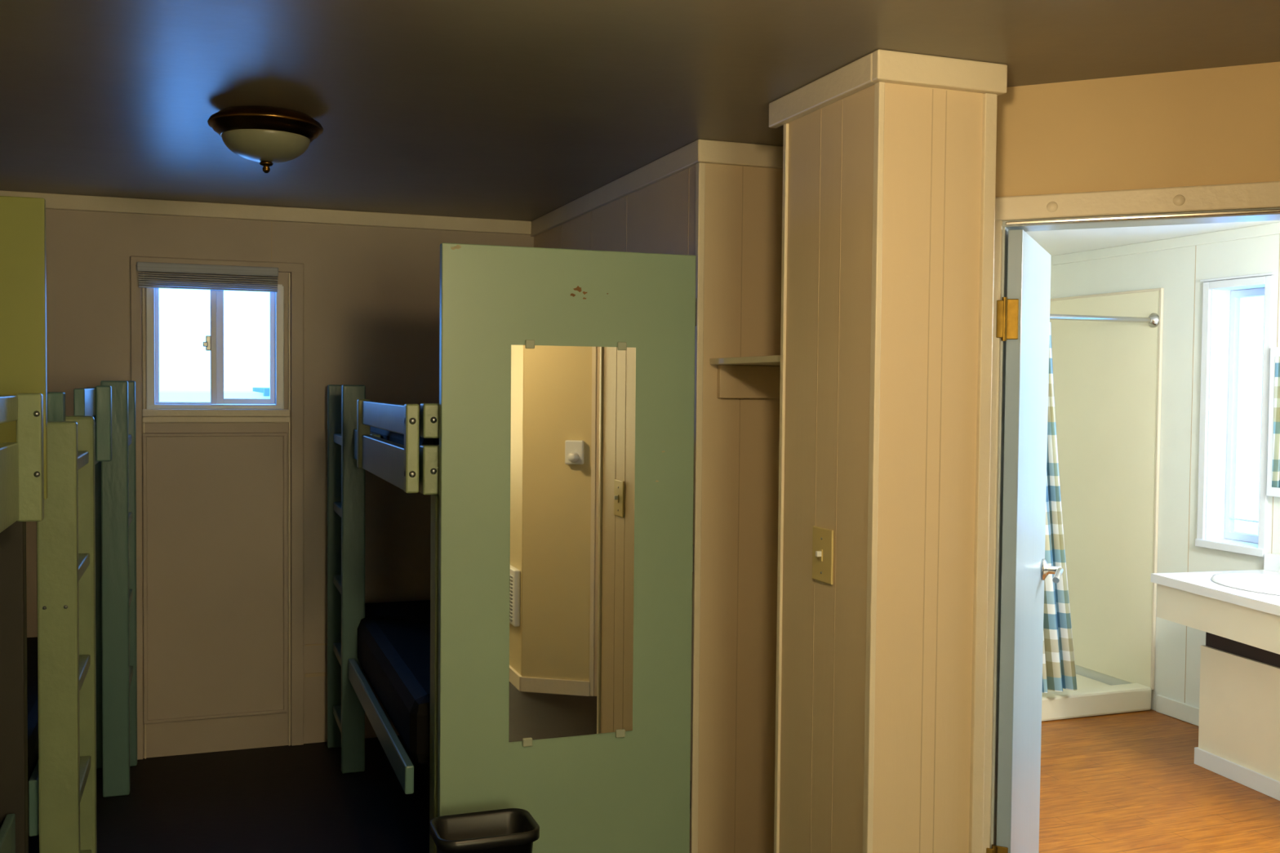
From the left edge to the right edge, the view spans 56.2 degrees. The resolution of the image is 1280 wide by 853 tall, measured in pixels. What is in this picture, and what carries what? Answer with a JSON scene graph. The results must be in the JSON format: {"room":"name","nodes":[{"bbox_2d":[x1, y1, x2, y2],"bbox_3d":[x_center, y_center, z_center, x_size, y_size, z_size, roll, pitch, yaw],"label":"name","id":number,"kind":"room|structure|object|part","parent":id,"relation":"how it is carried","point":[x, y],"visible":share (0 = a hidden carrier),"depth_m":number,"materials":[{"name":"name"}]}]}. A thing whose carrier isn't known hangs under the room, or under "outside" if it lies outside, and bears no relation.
{"room":"dormitory","nodes":[
{"label":"dormitory","id":0,"kind":"room"},
{"bbox_2d":[26,208,533,758],"bbox_3d":[-1.483,0.212,4.994,3.330,2.220,0.120,0,2,-20],"label":"wall","id":1,"kind":"structure","parent":0,"point":[371,294],"depth_m":4.97,"materials":[{"name":"paint"}]},
{"bbox_2d":[137,262,278,292],"bbox_3d":[-1.718,-0.595,4.779,0.530,0.098,0.032,0,2,-20],"label":"window blind","id":2,"kind":"object","parent":1,"relation":"attached to","point":[152,267],"visible":1,"depth_m":4.77,"materials":[{"name":"fabric"}]},
{"bbox_2d":[146,432,283,719],"bbox_3d":[-1.714,0.605,4.856,0.550,1.160,0.011,0,2,-20],"label":"panel","id":3,"kind":"object","parent":1,"relation":"in","point":[215,504],"depth_m":4.85,"materials":[{"name":"paint"}]},
{"bbox_2d":[142,432,287,724],"bbox_3d":[-1.712,0.605,4.848,0.552,1.160,0.012,0,2,-20],"label":"bead","id":4,"kind":"object","parent":3,"relation":"attached to","point":[145,435],"visible":1,"depth_m":4.82,"materials":[{"name":"paint"}]},
{"bbox_2d":[155,288,275,404],"bbox_3d":[-1.717,-0.323,4.864,0.463,0.466,0.052,0,2,-20],"label":"window","id":5,"kind":"structure","parent":1,"relation":"in","point":[216,296],"depth_m":4.86,"materials":[{"name":"white plastic"}]},
{"bbox_2d":[203,335,211,351],"bbox_3d":[-1.741,-0.335,4.823,0.030,0.060,0.028,0,2,-20],"label":"latch","id":6,"kind":"object","parent":5,"relation":"attached to","point":[207,344],"visible":1,"depth_m":4.82,"materials":[{"name":"metal"}]},
{"bbox_2d":[146,280,284,408],"bbox_3d":[-1.714,-0.326,4.852,0.522,0.511,0.074,0,2,-20],"label":"frame","id":7,"kind":"object","parent":1,"relation":"attached to","point":[150,292],"visible":0.86,"depth_m":4.82,"materials":[{"name":"white plastic"}]},
{"bbox_2d":[142,408,290,422],"bbox_3d":[-1.701,-0.043,4.831,0.562,0.055,0.040,0,2,-20],"label":"sill","id":8,"kind":"structure","parent":1,"relation":"attached to","point":[149,415],"depth_m":4.82,"materials":[{"name":"beige paint"}]},
{"bbox_2d":[129,255,303,759],"bbox_3d":[-1.699,0.327,4.847,0.657,1.995,0.020,0,2,-20],"label":"door frame","id":9,"kind":"structure","parent":1,"relation":"attached to","point":[296,269],"depth_m":4.92,"materials":[{"name":"paint"}]},
{"bbox_2d":[142,271,290,759],"bbox_3d":[-1.705,0.347,4.849,0.560,1.955,0.014,0,2,-20],"label":"bead","id":10,"kind":"object","parent":9,"relation":"attached to","point":[289,273],"depth_m":4.93},
{"bbox_2d":[0,190,531,235],"bbox_3d":[-1.699,-0.865,4.804,2.599,0.058,0.019,0,2,-20],"label":"crown molding","id":11,"kind":"structure","parent":1,"relation":"attached to","point":[53,201],"depth_m":4.87,"materials":[{"name":"beige wood"}]},
{"bbox_2d":[271,221,327,677],"bbox_3d":[-0.994,0.103,5.102,1.098,1.880,0.007,0,2,-20],"label":"trim","id":12,"kind":"structure","parent":1,"relation":"attached to","point":[324,673],"depth_m":5.00,"materials":[{"name":"beige wood"}]},
{"bbox_2d":[0,0,1279,221],"bbox_3d":[0.912,-0.824,1.873,5.700,0.100,7.750,0,2,-20],"label":"ceiling","id":13,"kind":"structure","parent":0,"point":[497,109],"depth_m":2.74,"materials":[{"name":"paint"}]},
{"bbox_2d":[207,105,323,173],"bbox_3d":[-1.000,-0.756,3.208,0.296,0.158,0.296,0,2,-20],"label":"ceiling light","id":14,"kind":"object","parent":13,"relation":"attached to","point":[267,135],"depth_m":3.12,"materials":[{"name":"white glass"}]},
{"bbox_2d":[27,709,1279,852],"bbox_3d":[0.890,1.494,1.949,5.700,0.103,7.750,0,2,-20],"label":"floor","id":15,"kind":"structure","parent":0,"point":[285,798],"depth_m":4.33,"materials":[{"name":"brown wood"}]},
{"bbox_2d":[0,195,47,852],"bbox_3d":[-1.565,0.439,2.001,0.869,1.962,2.001,0,2,-20],"label":"bunk bed","id":16,"kind":"object","parent":15,"relation":"on","point":[23,268],"visible":1,"depth_m":2.98,"materials":[{"name":"green paint"}]},
{"bbox_3d":[-1.248,1.064,2.119,0.020,0.150,1.820,0,2,-20],"label":"rail","id":17,"kind":"part","parent":16,"relation":"part of","materials":[{"name":"green paint"}]},
{"bbox_3d":[-1.907,-0.195,2.904,0.845,0.762,0.028,0,2,-20],"label":"privacy panel","id":18,"kind":"part","parent":16,"relation":"part of","materials":[{"name":"yellow paint"}]},
{"bbox_2d":[26,380,137,852],"bbox_3d":[-2.154,0.604,3.774,0.973,1.505,1.681,0,2,-20],"label":"bunk bed","id":19,"kind":"object","parent":15,"relation":"on","point":[82,660],"visible":0.97,"depth_m":3.52,"materials":[{"name":"green paint"}]},
{"bbox_3d":[-2.246,0.900,3.778,0.760,0.150,1.570,0,2,-20],"label":"mattress","id":20,"kind":"part","parent":19,"relation":"part of","materials":[{"name":"plastic"}]},
{"bbox_3d":[-1.864,0.980,3.888,0.023,0.150,1.550,0,2,-20],"label":"rail","id":21,"kind":"part","parent":19,"relation":"part of","materials":[{"name":"green paint"}]},
{"bbox_2d":[326,384,439,852],"bbox_3d":[-0.566,0.608,4.215,0.862,1.498,1.941,0,2,-20],"label":"bunk bed","id":22,"kind":"object","parent":15,"relation":"on","point":[395,644],"visible":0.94,"depth_m":4.12,"materials":[{"name":"green paint"}]},
{"bbox_3d":[-0.871,0.952,3.955,0.025,0.080,1.380,0,2,-20],"label":"rail","id":23,"kind":"part","parent":22,"relation":"part of","materials":[{"name":"green paint"}]},
{"bbox_3d":[-0.550,0.849,4.287,0.785,0.210,1.610,0,2,-20],"label":"mattress","id":24,"kind":"part","parent":22,"relation":"part of","materials":[{"name":"fabric"}]},
{"bbox_3d":[-0.528,0.059,4.250,0.765,0.128,1.660,0,2,-20],"label":"mattress","id":25,"kind":"part","parent":22,"relation":"part of","materials":[{"name":"fabric"}]},
{"bbox_2d":[429,808,539,852],"bbox_3d":[-0.401,1.205,3.082,0.262,0.373,0.190,0,2,-20],"label":"trash bin","id":26,"kind":"object","parent":15,"relation":"on","point":[508,830],"visible":1,"depth_m":3.12,"materials":[{"name":"black plastic"}]},
{"bbox_2d":[1041,288,1164,721],"bbox_3d":[1.260,0.334,5.617,2.189,1.980,0.825,0,2,-20],"label":"shower stall","id":27,"kind":"object","parent":15,"relation":"on","point":[1107,375],"visible":0.55,"depth_m":5.87,"materials":[{"name":"beige paint"}]},
{"bbox_2d":[1042,322,1077,693],"bbox_3d":[1.626,0.360,5.287,0.772,1.650,0.098,0,2,-20],"label":"shower curtain","id":28,"kind":"object","parent":27,"relation":"attached to","point":[1059,673],"visible":0.11,"depth_m":5.37,"materials":[{"name":"fabric"}]},
{"bbox_2d":[1047,673,1111,691],"bbox_3d":[1.226,1.293,5.693,2.174,0.056,0.725,0,2,-20],"label":"tray","id":29,"kind":"object","parent":27,"relation":"on","point":[1082,682],"depth_m":5.92,"materials":[{"name":"white plastic"}]},
{"bbox_2d":[1049,313,1159,327],"bbox_3d":[1.388,-0.495,5.243,2.178,0.068,0.076,0,2,-20],"label":"shower curtain rod","id":30,"kind":"object","parent":27,"relation":"attached to","point":[1153,320],"depth_m":5.52,"materials":[{"name":"silver metal"}]},
{"bbox_2d":[1151,552,1279,800],"bbox_3d":[2.467,0.905,4.382,0.750,0.942,1.240,0,2,-20],"label":"bathroom vanity","id":31,"kind":"object","parent":15,"relation":"on","point":[1238,611],"visible":1,"depth_m":4.60,"materials":[{"name":"white wood"}]},
{"bbox_2d":[1151,569,1279,616],"bbox_3d":[2.469,0.637,4.373,0.750,0.035,1.240,0,2,-20],"label":"countertop","id":32,"kind":"structure","parent":31,"relation":"on","point":[1200,583],"depth_m":4.57,"materials":[{"name":"white laminate"}]},
{"bbox_2d":[1210,573,1279,595],"bbox_3d":[2.452,0.674,4.581,0.414,0.150,0.560,0,2,-20],"label":"basin","id":33,"kind":"object","parent":32,"relation":"in","point":[1261,584],"depth_m":4.78,"materials":[{"name":"white ceramic"}]},
{"bbox_2d":[533,163,782,852],"bbox_3d":[0.121,0.243,4.515,0.585,2.220,1.880,0,2,-20],"label":"wall","id":34,"kind":"structure","parent":0,"point":[657,213],"depth_m":3.58,"materials":[{"name":"beige wood"}]},
{"bbox_2d":[437,242,696,852],"bbox_3d":[-0.198,0.436,3.385,0.738,1.862,0.033,0,2,-20],"label":"door","id":35,"kind":"structure","parent":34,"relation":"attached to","point":[602,793],"depth_m":3.36,"materials":[{"name":"green paint"}]},
{"bbox_2d":[453,244,461,248],"bbox_3d":[-0.491,-0.483,3.227,0.022,0.012,0.001,0,2,-20],"label":"chip","id":36,"kind":"object","parent":35,"relation":"attached to","point":[457,246],"visible":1,"depth_m":3.23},
{"bbox_2d":[508,339,635,746],"bbox_3d":[-0.187,0.325,3.361,0.363,1.128,0.012,0,2,-20],"label":"mirror","id":37,"kind":"object","parent":35,"relation":"attached to","point":[572,408],"visible":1,"depth_m":3.36,"materials":[{"name":"clear glass"}]},
{"bbox_2d":[573,285,581,292],"bbox_3d":[-0.175,-0.384,3.345,0.025,0.019,0.001,0,2,-20],"label":"chip","id":38,"kind":"object","parent":35,"relation":"attached to","point":[578,288],"visible":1,"depth_m":3.35,"materials":[{"name":"brown wood"}]},
{"bbox_2d":[689,780,691,808],"bbox_3d":[0.147,1.086,3.539,0.010,0.080,0.010,0,2,-20],"label":"hinge","id":39,"kind":"object","parent":35,"relation":"attached to","point":[691,780],"visible":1,"depth_m":3.54,"materials":[{"name":"metal"}]},
{"bbox_2d":[692,544,693,572],"bbox_3d":[0.153,0.386,3.516,0.010,0.080,0.010,0,2,-20],"label":"hinge","id":40,"kind":"object","parent":35,"relation":"attached to","point":[693,544],"visible":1,"depth_m":3.51,"materials":[{"name":"metal"}]},
{"bbox_2d":[695,297,697,325],"bbox_3d":[0.160,-0.334,3.492,0.010,0.080,0.010,0,2,-20],"label":"hinge","id":41,"kind":"object","parent":35,"relation":"attached to","point":[695,298],"visible":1,"depth_m":3.49,"materials":[{"name":"metal"}]},
{"bbox_2d":[560,166,743,852],"bbox_3d":[-0.017,0.283,4.237,0.137,2.155,1.452,0,2,-20],"label":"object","id":42,"kind":"structure","parent":34,"relation":"attached to","point":[742,166],"depth_m":3.58,"materials":[{"name":"beige wood"}]},
{"bbox_2d":[530,139,782,236],"bbox_3d":[0.009,-0.833,4.425,0.350,0.065,1.899,0,2,-20],"label":"crown molding","id":43,"kind":"structure","parent":34,"relation":"attached to","point":[704,151],"depth_m":3.70,"materials":[{"name":"beige wood"}]},
{"bbox_2d":[689,162,705,852],"bbox_3d":[0.167,0.308,3.540,0.021,2.155,0.027,0,2,-20],"label":"trim","id":44,"kind":"structure","parent":34,"relation":"attached to","point":[700,166],"depth_m":3.52,"materials":[{"name":"beige paint"}]},
{"bbox_2d":[710,355,780,398],"bbox_3d":[0.439,-0.133,3.323,0.299,0.116,0.548,0,2,-20],"label":"closet shelf","id":45,"kind":"object","parent":34,"relation":"attached to","point":[761,380],"visible":0.44,"depth_m":3.54,"materials":[{"name":"beige paint"}]},
{"bbox_2d":[778,82,984,852],"bbox_3d":[0.565,0.302,2.858,0.285,2.220,0.440,0,2,-20],"label":"wall column","id":46,"kind":"structure","parent":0,"point":[908,108],"depth_m":2.67,"materials":[{"name":"beige wood"}]},
{"bbox_2d":[809,88,946,852],"bbox_3d":[0.538,0.337,2.756,0.167,2.155,0.267,0,2,-20],"label":"groove","id":47,"kind":"object","parent":46,"relation":"attached to","point":[932,89],"depth_m":2.67,"materials":[{"name":"beige wood"}]},
{"bbox_2d":[768,48,1007,128],"bbox_3d":[0.569,-0.777,2.839,0.330,0.063,0.524,0,2,-20],"label":"crown molding","id":48,"kind":"structure","parent":46,"relation":"attached to","point":[880,65],"depth_m":2.62,"materials":[{"name":"beige wood"}]},
{"bbox_2d":[991,844,996,852],"bbox_3d":[0.855,1.063,2.899,0.012,0.104,0.012,0,2,-20],"label":"pin","id":49,"kind":"object","parent":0,"point":[993,846],"depth_m":2.89,"materials":[{"name":"gold metal"}]},
{"bbox_2d":[1001,297,1007,341],"bbox_3d":[0.867,-0.256,2.855,0.012,0.104,0.012,0,2,-20],"label":"pin","id":50,"kind":"object","parent":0,"point":[1005,299],"depth_m":2.85,"materials":[{"name":"gold metal"}]},
{"bbox_2d":[995,62,1279,197],"bbox_3d":[1.317,0.313,2.728,1.370,2.220,0.100,1,2,25],"label":"wall","id":51,"kind":"structure","parent":0,"point":[1221,125],"depth_m":2.73,"materials":[{"name":"beige paint"}]},
{"bbox_2d":[812,525,834,585],"bbox_3d":[0.421,0.300,2.802,0.021,0.127,0.095,0,2,-20],"label":"light switch","id":52,"kind":"object","parent":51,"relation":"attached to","point":[822,538],"visible":1,"depth_m":2.80,"materials":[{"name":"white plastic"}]},
{"bbox_2d":[773,81,997,852],"bbox_3d":[0.564,0.333,2.856,0.298,2.157,0.457,0,2,-20],"label":"trim","id":53,"kind":"structure","parent":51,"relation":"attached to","point":[988,161],"depth_m":2.67,"materials":[{"name":"beige wood"}]},
{"bbox_2d":[986,229,1051,852],"bbox_3d":[0.994,0.459,3.146,0.058,1.871,0.624,1,2,25],"label":"leaf","id":54,"kind":"object","parent":51,"relation":"attached to","point":[1028,264],"depth_m":2.97,"materials":[{"name":"paint"}]},
{"bbox_3d":[0.862,1.063,2.900,0.051,0.096,0.016,1,2,-1],"label":"hinge","id":55,"kind":"part","parent":54,"relation":"part of","materials":[{"name":"gold metal"}]},
{"bbox_3d":[0.875,-0.256,2.857,0.051,0.096,0.016,1,2,-1],"label":"hinge","id":56,"kind":"part","parent":54,"relation":"part of","materials":[{"name":"gold metal"}]},
{"bbox_2d":[1040,558,1061,580],"bbox_3d":[1.150,0.401,3.349,0.050,0.060,0.060,1,2,25],"label":"door handle","id":57,"kind":"object","parent":54,"relation":"attached to","point":[1046,569],"visible":0.83,"depth_m":3.34,"materials":[{"name":"silver metal"}]},
{"bbox_2d":[1052,567,1063,583],"bbox_3d":[1.149,0.408,3.294,0.020,0.032,0.114,1,2,25],"label":"lever","id":58,"kind":"object","parent":57,"relation":"attached to","point":[1059,572],"visible":1,"depth_m":3.26,"materials":[{"name":"silver metal"}]},
{"bbox_2d":[1046,201,1057,212],"bbox_3d":[0.961,-0.512,2.796,0.028,0.028,0.004,1,2,25],"label":"plug","id":59,"kind":"object","parent":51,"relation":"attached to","point":[1051,206],"visible":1,"depth_m":2.79,"materials":[{"name":"beige paint"}]},
{"bbox_2d":[982,181,1279,852],"bbox_3d":[1.269,0.442,2.748,0.969,1.960,0.121,1,2,25],"label":"door frame","id":60,"kind":"structure","parent":51,"relation":"attached to","point":[1258,195],"depth_m":2.84,"materials":[{"name":"beige paint"}]},
{"bbox_2d":[1005,208,1279,225],"bbox_3d":[1.177,-0.474,2.706,0.680,0.008,0.010,1,2,25],"label":"door frame","id":61,"kind":"object","parent":51,"relation":"attached to","point":[1268,211],"visible":1,"depth_m":2.71,"materials":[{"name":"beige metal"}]},
{"bbox_2d":[1173,195,1185,205],"bbox_3d":[1.206,-0.506,2.682,0.028,0.028,0.004,1,2,25],"label":"plug","id":62,"kind":"object","parent":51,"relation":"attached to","point":[1179,200],"visible":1,"depth_m":2.68,"materials":[{"name":"beige paint"}]},
{"bbox_2d":[1026,220,1279,256],"bbox_3d":[1.636,-0.837,4.202,2.445,0.011,3.670,0,2,-20],"label":"ceiling","id":63,"kind":"structure","parent":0,"point":[1056,242],"depth_m":5.43,"materials":[{"name":"white paint"}]},
{"bbox_2d":[1050,234,1279,711],"bbox_3d":[2.854,0.264,4.643,0.140,2.220,3.750,0,2,-20],"label":"wall","id":64,"kind":"structure","parent":0,"point":[1173,270],"depth_m":5.48,"materials":[{"name":"paint"}]},
{"bbox_2d":[1052,222,1279,265],"bbox_3d":[2.784,-0.810,4.605,0.012,0.048,3.600,0,2,-20],"label":"crown molding","id":65,"kind":"structure","parent":64,"relation":"attached to","point":[1273,228],"depth_m":5.51,"materials":[{"name":"white wood"}]},
{"bbox_2d":[1155,694,1199,726],"bbox_3d":[2.507,1.303,5.380,0.014,0.081,0.500,0,2,-20],"label":"baseboard","id":66,"kind":"structure","parent":64,"relation":"attached to","point":[1167,706],"depth_m":5.49,"materials":[{"name":"paint"}]},
{"bbox_2d":[1205,289,1231,539],"bbox_3d":[2.639,-0.047,5.216,0.130,1.110,0.294,0,2,-20],"label":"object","id":67,"kind":"object","parent":64,"relation":"attached to","point":[1220,299],"visible":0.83,"depth_m":5.35,"materials":[{"name":"white plastic"}]},
{"bbox_2d":[1224,288,1264,543],"bbox_3d":[2.691,-0.047,5.236,0.032,1.110,0.285,0,2,-20],"label":"window","id":68,"kind":"structure","parent":67,"relation":"attached to","point":[1229,533],"depth_m":5.34,"materials":[{"name":"white plastic"}]},
{"bbox_2d":[1184,244,1279,702],"bbox_3d":[2.602,0.236,5.130,0.001,2.080,0.643,0,2,-20],"label":"trim","id":69,"kind":"structure","parent":64,"relation":"attached to","point":[1279,244],"depth_m":5.41,"materials":[{"name":"white wood"}]},
{"bbox_2d":[1195,272,1276,557],"bbox_3d":[2.573,-0.052,5.192,0.034,1.193,0.389,0,2,-20],"label":"window frame","id":70,"kind":"structure","parent":64,"relation":"in","point":[1268,281],"depth_m":5.17,"materials":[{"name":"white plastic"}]},
{"bbox_2d":[1266,346,1279,497],"bbox_3d":[2.724,-0.010,4.746,0.031,0.620,0.550,0,2,-20],"label":"medicine cabinet","id":71,"kind":"object","parent":64,"relation":"attached to","point":[1273,489],"visible":1,"depth_m":4.97,"materials":[{"name":"white plastic"}]},
{"bbox_3d":[2.711,-0.010,4.741,0.002,0.540,0.490,0,2,-20],"label":"glass","id":72,"kind":"part","parent":71,"relation":"part of","materials":[{"name":"white mirror"}]},
{"label":"outside","id":73,"kind":"structure","parent":0,"visible":0},
{"bbox_2d":[159,387,275,404],"bbox_3d":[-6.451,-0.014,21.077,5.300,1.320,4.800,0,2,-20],"label":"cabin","id":74,"kind":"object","parent":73,"point":[257,393],"visible":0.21,"depth_m":18.81,"materials":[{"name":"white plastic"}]}
]}

